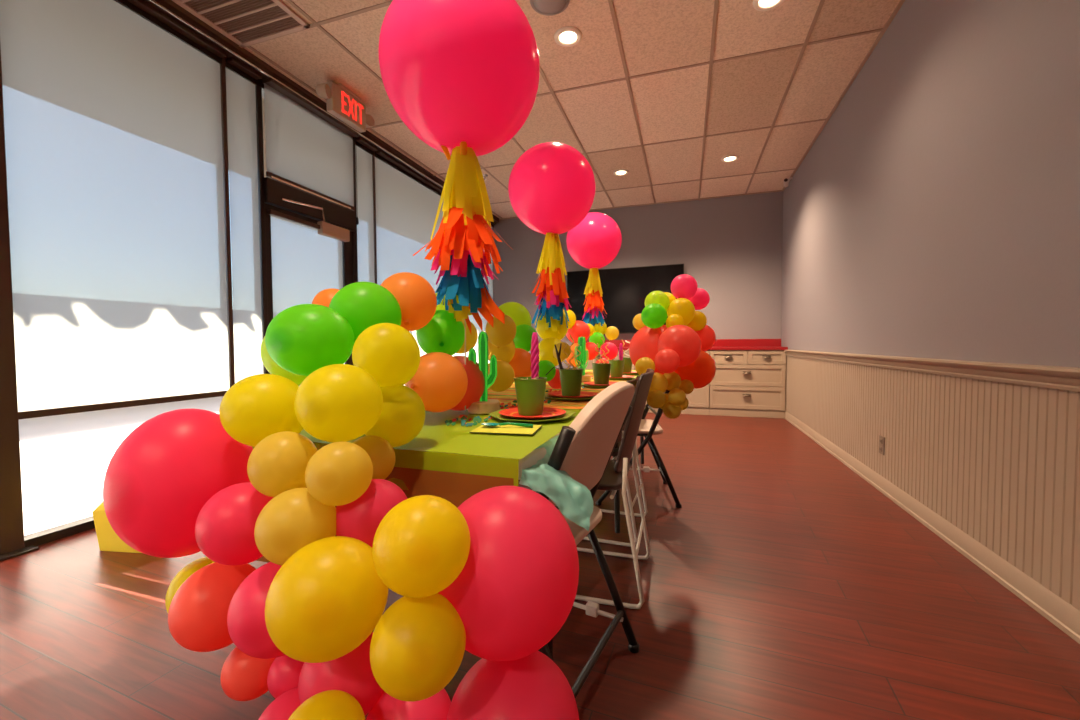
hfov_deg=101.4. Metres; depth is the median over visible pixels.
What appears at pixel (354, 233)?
trim
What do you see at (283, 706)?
balloon
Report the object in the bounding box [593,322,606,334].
balloon
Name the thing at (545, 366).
balloon
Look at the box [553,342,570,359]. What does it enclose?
balloon
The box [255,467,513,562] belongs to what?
cloth
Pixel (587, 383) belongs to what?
dessert plate
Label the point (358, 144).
window
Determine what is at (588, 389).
table runner
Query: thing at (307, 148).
roller shade
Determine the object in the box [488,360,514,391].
balloon
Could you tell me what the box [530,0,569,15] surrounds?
ceiling speaker
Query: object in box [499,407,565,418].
dessert plate
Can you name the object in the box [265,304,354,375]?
balloon
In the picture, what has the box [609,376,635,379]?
dinner plate
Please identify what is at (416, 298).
balloon
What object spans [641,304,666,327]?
balloon
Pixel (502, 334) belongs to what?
balloon
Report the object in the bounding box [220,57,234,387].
trim
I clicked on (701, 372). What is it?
balloon
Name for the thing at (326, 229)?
door
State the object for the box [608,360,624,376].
cup
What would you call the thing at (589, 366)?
base cabinet
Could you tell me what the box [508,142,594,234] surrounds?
balloon
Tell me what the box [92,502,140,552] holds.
paper bag
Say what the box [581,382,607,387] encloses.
dinner plate
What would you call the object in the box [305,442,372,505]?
balloon
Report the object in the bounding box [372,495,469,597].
balloon
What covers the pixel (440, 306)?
balloon
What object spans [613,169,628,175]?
recessed light
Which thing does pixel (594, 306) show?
tassel
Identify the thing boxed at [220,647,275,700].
balloon
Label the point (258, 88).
trim
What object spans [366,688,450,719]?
balloon
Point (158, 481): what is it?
balloon
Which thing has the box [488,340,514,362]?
balloon
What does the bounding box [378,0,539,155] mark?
balloon
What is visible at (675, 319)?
balloon
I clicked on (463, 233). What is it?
tassel
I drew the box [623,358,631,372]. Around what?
cup
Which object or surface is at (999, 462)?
wainscot
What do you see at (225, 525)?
balloon
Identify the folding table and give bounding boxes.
[393,431,643,658]
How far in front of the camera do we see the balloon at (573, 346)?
2.94 m
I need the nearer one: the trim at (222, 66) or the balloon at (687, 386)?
the balloon at (687, 386)
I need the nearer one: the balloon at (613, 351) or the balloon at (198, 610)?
the balloon at (198, 610)
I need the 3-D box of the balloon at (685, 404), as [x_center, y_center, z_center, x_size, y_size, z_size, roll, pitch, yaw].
[0.760,0.232,2.380,0.079,0.079,0.079,2,3,45]
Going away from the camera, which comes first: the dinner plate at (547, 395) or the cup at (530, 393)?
the cup at (530, 393)
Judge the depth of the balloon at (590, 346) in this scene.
3.34 m
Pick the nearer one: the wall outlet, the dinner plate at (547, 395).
the dinner plate at (547, 395)
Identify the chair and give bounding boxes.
[532,368,653,608]
[537,381,639,698]
[583,376,647,545]
[596,390,681,507]
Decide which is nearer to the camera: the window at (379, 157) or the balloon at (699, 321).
the balloon at (699, 321)
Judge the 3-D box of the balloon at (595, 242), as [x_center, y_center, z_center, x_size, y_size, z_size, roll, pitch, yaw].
[0.451,-0.981,3.703,0.460,0.490,0.460,1,2,-6]
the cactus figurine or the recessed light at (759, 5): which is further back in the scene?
the recessed light at (759, 5)
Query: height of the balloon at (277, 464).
0.117 m
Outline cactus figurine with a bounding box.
[468,331,499,413]
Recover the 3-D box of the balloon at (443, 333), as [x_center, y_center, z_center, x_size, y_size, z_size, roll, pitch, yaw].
[-0.331,-0.087,1.479,0.166,0.161,0.163,2,3,41]
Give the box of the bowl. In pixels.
[482,423,498,425]
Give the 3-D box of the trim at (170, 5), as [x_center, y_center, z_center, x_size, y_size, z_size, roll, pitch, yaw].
[-2.138,-2.139,3.061,0.130,0.065,9.020,0,2,18]
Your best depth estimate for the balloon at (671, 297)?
2.65 m
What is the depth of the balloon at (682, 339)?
2.19 m
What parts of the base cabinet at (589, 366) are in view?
door, door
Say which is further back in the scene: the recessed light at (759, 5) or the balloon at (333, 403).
the recessed light at (759, 5)
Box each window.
[19,0,223,546]
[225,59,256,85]
[261,80,355,231]
[355,140,373,154]
[375,151,493,384]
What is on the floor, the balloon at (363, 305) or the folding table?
the folding table
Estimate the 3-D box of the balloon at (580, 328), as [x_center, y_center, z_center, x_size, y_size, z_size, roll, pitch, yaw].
[0.290,-0.206,3.374,0.185,0.192,0.185,2,3,43]
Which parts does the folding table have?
leg, leg, leg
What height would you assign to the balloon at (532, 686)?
0.228 m
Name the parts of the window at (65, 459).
frosted pane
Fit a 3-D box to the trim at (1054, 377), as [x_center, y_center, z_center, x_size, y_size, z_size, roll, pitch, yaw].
[1.813,0.059,1.605,0.044,0.077,8.580,0,2,18]
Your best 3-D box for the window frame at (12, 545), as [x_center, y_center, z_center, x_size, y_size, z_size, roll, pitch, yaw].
[-2.532,-0.575,2.046,0.180,2.985,0.135,0,2,18]
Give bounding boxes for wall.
[493,191,782,368]
[781,0,1079,367]
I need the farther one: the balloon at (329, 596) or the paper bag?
the paper bag
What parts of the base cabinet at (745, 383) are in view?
drawer, drawer, drawer, drawer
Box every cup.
[514,377,546,415]
[559,368,583,395]
[592,363,610,384]
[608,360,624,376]
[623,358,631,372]
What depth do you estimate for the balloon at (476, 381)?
1.43 m
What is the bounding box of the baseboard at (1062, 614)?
[785,412,1079,643]
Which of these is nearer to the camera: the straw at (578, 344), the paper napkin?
the paper napkin
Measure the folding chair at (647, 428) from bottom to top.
0.879 m
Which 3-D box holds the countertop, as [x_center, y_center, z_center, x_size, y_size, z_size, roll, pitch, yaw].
[1.907,-0.219,6.311,2.818,0.149,0.449,0,2,18]
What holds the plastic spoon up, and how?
on the paper napkin
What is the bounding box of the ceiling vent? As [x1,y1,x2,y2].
[172,0,310,46]
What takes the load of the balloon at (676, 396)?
attached to the balloon at (670, 411)
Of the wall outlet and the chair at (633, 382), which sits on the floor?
the chair at (633, 382)
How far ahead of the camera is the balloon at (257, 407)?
0.86 m
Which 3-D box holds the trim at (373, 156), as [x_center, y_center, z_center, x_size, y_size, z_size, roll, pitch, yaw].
[-1.736,-0.669,4.604,0.085,2.980,0.025,0,2,18]
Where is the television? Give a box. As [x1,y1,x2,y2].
[567,264,683,333]
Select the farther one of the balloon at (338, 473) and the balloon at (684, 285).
the balloon at (684, 285)
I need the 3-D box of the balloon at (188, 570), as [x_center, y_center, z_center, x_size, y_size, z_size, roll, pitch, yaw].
[-0.725,0.500,0.961,0.138,0.138,0.137,1,3,40]
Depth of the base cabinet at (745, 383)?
5.83 m
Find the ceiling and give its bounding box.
[244,0,899,218]
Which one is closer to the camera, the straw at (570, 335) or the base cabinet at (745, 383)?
the straw at (570, 335)
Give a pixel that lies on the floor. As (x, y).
(783, 584)
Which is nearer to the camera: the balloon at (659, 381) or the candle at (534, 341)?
the candle at (534, 341)
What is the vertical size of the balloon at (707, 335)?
0.163 m
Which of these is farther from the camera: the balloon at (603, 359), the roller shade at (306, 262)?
the roller shade at (306, 262)
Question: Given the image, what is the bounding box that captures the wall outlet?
[879,435,884,454]
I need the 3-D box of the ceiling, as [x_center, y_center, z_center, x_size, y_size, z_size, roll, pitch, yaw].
[-0.169,-2.218,2.406,4.540,0.120,9.220,0,2,18]
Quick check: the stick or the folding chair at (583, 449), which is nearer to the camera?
the folding chair at (583, 449)
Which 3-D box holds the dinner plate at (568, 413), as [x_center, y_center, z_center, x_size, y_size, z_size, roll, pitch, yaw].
[-0.024,0.172,1.379,0.252,0.012,0.252,0,2,18]
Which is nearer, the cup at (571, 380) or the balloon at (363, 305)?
the balloon at (363, 305)
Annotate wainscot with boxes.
[786,356,1079,610]
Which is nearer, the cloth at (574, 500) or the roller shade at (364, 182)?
the cloth at (574, 500)
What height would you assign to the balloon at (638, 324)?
0.098 m
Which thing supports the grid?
attached to the ceiling
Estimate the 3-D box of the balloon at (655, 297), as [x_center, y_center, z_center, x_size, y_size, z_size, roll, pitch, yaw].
[0.668,-0.324,2.520,0.138,0.141,0.138,1,2,32]
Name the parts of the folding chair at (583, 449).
leg, leg, seat, backrest, leg, leg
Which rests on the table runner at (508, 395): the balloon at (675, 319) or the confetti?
the confetti
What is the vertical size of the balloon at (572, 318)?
0.149 m
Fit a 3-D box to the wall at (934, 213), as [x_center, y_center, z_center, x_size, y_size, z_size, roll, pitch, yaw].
[1.947,-0.619,1.767,0.100,3.050,9.220,0,2,18]
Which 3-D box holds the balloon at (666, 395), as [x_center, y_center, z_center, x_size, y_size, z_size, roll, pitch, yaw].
[0.685,0.227,2.401,0.091,0.091,0.091,-2,3,-45]
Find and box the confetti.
[445,376,592,426]
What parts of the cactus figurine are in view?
arm, stem, arm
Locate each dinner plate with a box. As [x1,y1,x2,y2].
[488,408,575,422]
[545,392,597,400]
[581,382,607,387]
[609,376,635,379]
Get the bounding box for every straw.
[563,343,569,368]
[569,335,574,369]
[575,344,580,368]
[600,337,604,363]
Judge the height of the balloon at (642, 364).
0.100 m
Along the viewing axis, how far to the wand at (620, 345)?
2.85 m
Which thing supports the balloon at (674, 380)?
attached to the balloon at (701, 372)
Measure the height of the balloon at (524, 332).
0.137 m
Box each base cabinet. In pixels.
[576,350,634,369]
[644,350,709,414]
[709,350,786,418]
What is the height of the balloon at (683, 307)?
0.169 m
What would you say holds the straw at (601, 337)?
in the cup at (601, 372)
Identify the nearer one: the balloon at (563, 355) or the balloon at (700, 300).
the balloon at (563, 355)
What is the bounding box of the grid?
[239,0,904,219]
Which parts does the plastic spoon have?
handle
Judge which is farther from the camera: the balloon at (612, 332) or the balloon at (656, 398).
the balloon at (612, 332)
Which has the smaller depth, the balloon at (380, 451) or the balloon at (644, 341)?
the balloon at (380, 451)
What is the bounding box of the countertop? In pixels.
[586,339,787,349]
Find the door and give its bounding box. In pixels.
[265,198,353,365]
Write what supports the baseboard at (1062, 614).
attached to the wall at (934, 213)
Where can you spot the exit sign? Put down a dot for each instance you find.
(342, 103)
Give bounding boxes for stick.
[554,343,562,368]
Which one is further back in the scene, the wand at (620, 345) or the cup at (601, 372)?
the wand at (620, 345)
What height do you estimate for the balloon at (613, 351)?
0.141 m
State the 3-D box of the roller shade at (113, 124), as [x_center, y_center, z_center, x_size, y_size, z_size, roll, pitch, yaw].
[-2.348,-0.908,2.579,0.100,2.355,1.055,0,2,18]
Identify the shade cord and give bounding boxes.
[355,137,358,224]
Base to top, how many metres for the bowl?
0.006 m
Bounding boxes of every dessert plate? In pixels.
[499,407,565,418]
[548,391,596,398]
[584,381,615,385]
[609,375,633,378]
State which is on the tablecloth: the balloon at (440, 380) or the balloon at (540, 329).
the balloon at (440, 380)
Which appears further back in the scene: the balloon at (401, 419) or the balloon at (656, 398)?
the balloon at (656, 398)
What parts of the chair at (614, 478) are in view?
frame, seat, frame, backrest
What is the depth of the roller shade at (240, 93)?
3.22 m
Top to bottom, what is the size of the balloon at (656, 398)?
0.095 m
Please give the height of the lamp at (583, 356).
0.272 m
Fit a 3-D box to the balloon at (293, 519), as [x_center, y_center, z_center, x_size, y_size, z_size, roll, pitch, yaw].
[-0.411,0.282,0.751,0.123,0.126,0.124,2,3,43]
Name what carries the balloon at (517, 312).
attached to the balloon at (524, 332)
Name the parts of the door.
rail, closer arm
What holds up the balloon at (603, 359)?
on the table runner at (588, 389)
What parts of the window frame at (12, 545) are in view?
foot plate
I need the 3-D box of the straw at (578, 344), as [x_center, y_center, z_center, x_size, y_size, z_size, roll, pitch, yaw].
[0.160,0.004,1.873,0.028,0.143,0.027,0,2,18]
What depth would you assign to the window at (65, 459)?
2.35 m
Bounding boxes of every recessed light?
[554,26,581,46]
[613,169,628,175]
[721,155,738,161]
[753,0,784,10]
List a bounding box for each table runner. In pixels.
[488,382,516,406]
[543,370,593,409]
[581,382,604,392]
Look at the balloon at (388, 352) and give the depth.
0.93 m
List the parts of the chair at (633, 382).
frame, seat, frame, backrest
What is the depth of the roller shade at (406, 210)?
5.07 m
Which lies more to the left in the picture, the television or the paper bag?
the paper bag
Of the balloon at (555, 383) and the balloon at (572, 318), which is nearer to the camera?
the balloon at (555, 383)
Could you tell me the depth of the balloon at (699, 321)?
2.47 m
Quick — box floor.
[0,413,1079,719]
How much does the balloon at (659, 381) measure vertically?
0.118 m
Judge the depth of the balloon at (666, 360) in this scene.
2.14 m
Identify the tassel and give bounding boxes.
[413,141,511,410]
[532,233,571,333]
[582,268,606,331]
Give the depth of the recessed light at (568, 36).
2.96 m
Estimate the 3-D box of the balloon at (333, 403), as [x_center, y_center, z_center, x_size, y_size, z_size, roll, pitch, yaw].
[-0.380,0.082,0.841,0.154,0.148,0.155,2,3,43]
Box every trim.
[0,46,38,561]
[144,0,498,222]
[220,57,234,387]
[255,79,269,373]
[349,137,357,282]
[372,151,376,283]
[784,350,1079,391]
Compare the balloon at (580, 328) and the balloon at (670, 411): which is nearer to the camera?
the balloon at (670, 411)
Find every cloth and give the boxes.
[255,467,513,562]
[519,435,592,530]
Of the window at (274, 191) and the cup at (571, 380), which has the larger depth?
the window at (274, 191)
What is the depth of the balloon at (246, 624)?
0.70 m
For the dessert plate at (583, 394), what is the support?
on the dinner plate at (547, 395)
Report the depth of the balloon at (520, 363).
1.82 m
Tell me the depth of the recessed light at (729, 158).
4.93 m
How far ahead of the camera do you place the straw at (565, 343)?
1.86 m
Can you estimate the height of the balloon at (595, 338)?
0.142 m
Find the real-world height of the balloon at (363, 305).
0.189 m
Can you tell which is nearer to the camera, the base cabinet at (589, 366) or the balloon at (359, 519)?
the balloon at (359, 519)
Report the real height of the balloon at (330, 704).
0.119 m
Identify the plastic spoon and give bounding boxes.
[482,422,532,427]
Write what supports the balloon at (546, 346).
attached to the tassel at (552, 290)
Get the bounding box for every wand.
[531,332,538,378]
[619,343,622,359]
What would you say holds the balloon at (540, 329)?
attached to the balloon at (546, 346)
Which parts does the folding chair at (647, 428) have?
leg, seat, leg, leg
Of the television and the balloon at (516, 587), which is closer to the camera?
the balloon at (516, 587)
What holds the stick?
in the cup at (571, 380)
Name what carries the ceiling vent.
in the ceiling
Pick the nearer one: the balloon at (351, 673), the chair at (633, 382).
the balloon at (351, 673)
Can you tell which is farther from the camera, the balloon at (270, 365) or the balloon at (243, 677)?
the balloon at (270, 365)
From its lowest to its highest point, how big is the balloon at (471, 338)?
0.139 m
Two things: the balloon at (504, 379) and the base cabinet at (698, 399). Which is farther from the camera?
the base cabinet at (698, 399)
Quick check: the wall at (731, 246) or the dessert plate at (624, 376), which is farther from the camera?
the wall at (731, 246)
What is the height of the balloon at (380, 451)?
0.100 m
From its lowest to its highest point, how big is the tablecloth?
0.222 m
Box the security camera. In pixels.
[783,177,792,186]
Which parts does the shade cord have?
cord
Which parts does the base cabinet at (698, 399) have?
door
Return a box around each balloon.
[103,408,252,557]
[165,557,213,612]
[168,562,255,651]
[195,482,273,565]
[219,374,302,446]
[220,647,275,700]
[227,562,284,658]
[247,431,317,496]
[254,488,335,565]
[258,687,300,719]
[260,336,306,385]
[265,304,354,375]
[265,536,387,662]
[267,655,303,698]
[288,690,364,719]
[294,364,382,442]
[298,632,382,714]
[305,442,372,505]
[312,288,338,306]
[329,282,401,340]
[336,479,407,546]
[352,323,419,386]
[353,435,395,478]
[365,385,424,446]
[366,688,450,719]
[370,593,465,700]
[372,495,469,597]
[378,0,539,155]
[381,272,436,330]
[405,352,467,411]
[416,310,464,355]
[435,293,462,321]
[438,486,578,660]
[447,651,578,719]
[450,356,484,410]
[457,319,477,353]
[485,315,515,347]
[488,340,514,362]
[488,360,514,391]
[499,302,531,325]
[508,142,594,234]
[509,348,531,377]
[513,324,537,350]
[535,313,568,339]
[538,337,562,365]
[539,360,555,381]
[547,369,560,388]
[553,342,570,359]
[563,309,575,328]
[566,212,621,268]
[566,320,589,343]
[566,343,588,366]
[586,342,598,359]
[587,324,593,336]
[589,332,604,347]
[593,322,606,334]
[596,358,608,362]
[600,342,617,359]
[605,326,618,340]
[629,325,666,373]
[633,314,645,329]
[635,357,654,374]
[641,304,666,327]
[645,291,669,311]
[647,390,665,407]
[649,372,667,392]
[654,349,679,372]
[657,325,700,366]
[660,394,668,408]
[663,372,680,390]
[663,402,680,418]
[664,292,675,302]
[666,314,683,327]
[667,298,694,325]
[668,388,685,405]
[671,274,697,298]
[674,350,715,388]
[679,379,693,393]
[680,398,688,409]
[686,311,706,330]
[688,288,709,309]
[695,325,715,350]
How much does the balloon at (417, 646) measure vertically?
0.132 m
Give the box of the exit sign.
[316,81,374,132]
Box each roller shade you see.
[0,0,229,419]
[226,57,262,382]
[262,78,357,210]
[271,216,344,363]
[355,137,377,282]
[375,150,495,363]
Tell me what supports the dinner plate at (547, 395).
on the table runner at (564, 404)
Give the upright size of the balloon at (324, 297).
0.124 m
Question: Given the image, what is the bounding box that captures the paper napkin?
[469,425,541,434]
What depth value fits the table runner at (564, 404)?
1.73 m
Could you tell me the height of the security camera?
0.111 m
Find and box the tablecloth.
[252,369,639,489]
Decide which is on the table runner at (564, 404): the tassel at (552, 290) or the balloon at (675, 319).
the tassel at (552, 290)
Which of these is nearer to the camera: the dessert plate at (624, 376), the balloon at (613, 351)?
the dessert plate at (624, 376)
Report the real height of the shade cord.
0.832 m
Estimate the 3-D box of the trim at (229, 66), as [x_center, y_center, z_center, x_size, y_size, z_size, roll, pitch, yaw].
[-2.228,-0.618,3.267,0.250,2.980,0.235,0,2,18]
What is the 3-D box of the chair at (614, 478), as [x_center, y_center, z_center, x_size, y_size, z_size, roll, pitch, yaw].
[0.213,0.476,1.861,0.514,0.871,0.422,0,2,17]
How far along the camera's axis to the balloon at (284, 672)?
0.80 m
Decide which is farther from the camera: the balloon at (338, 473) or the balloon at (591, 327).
the balloon at (591, 327)

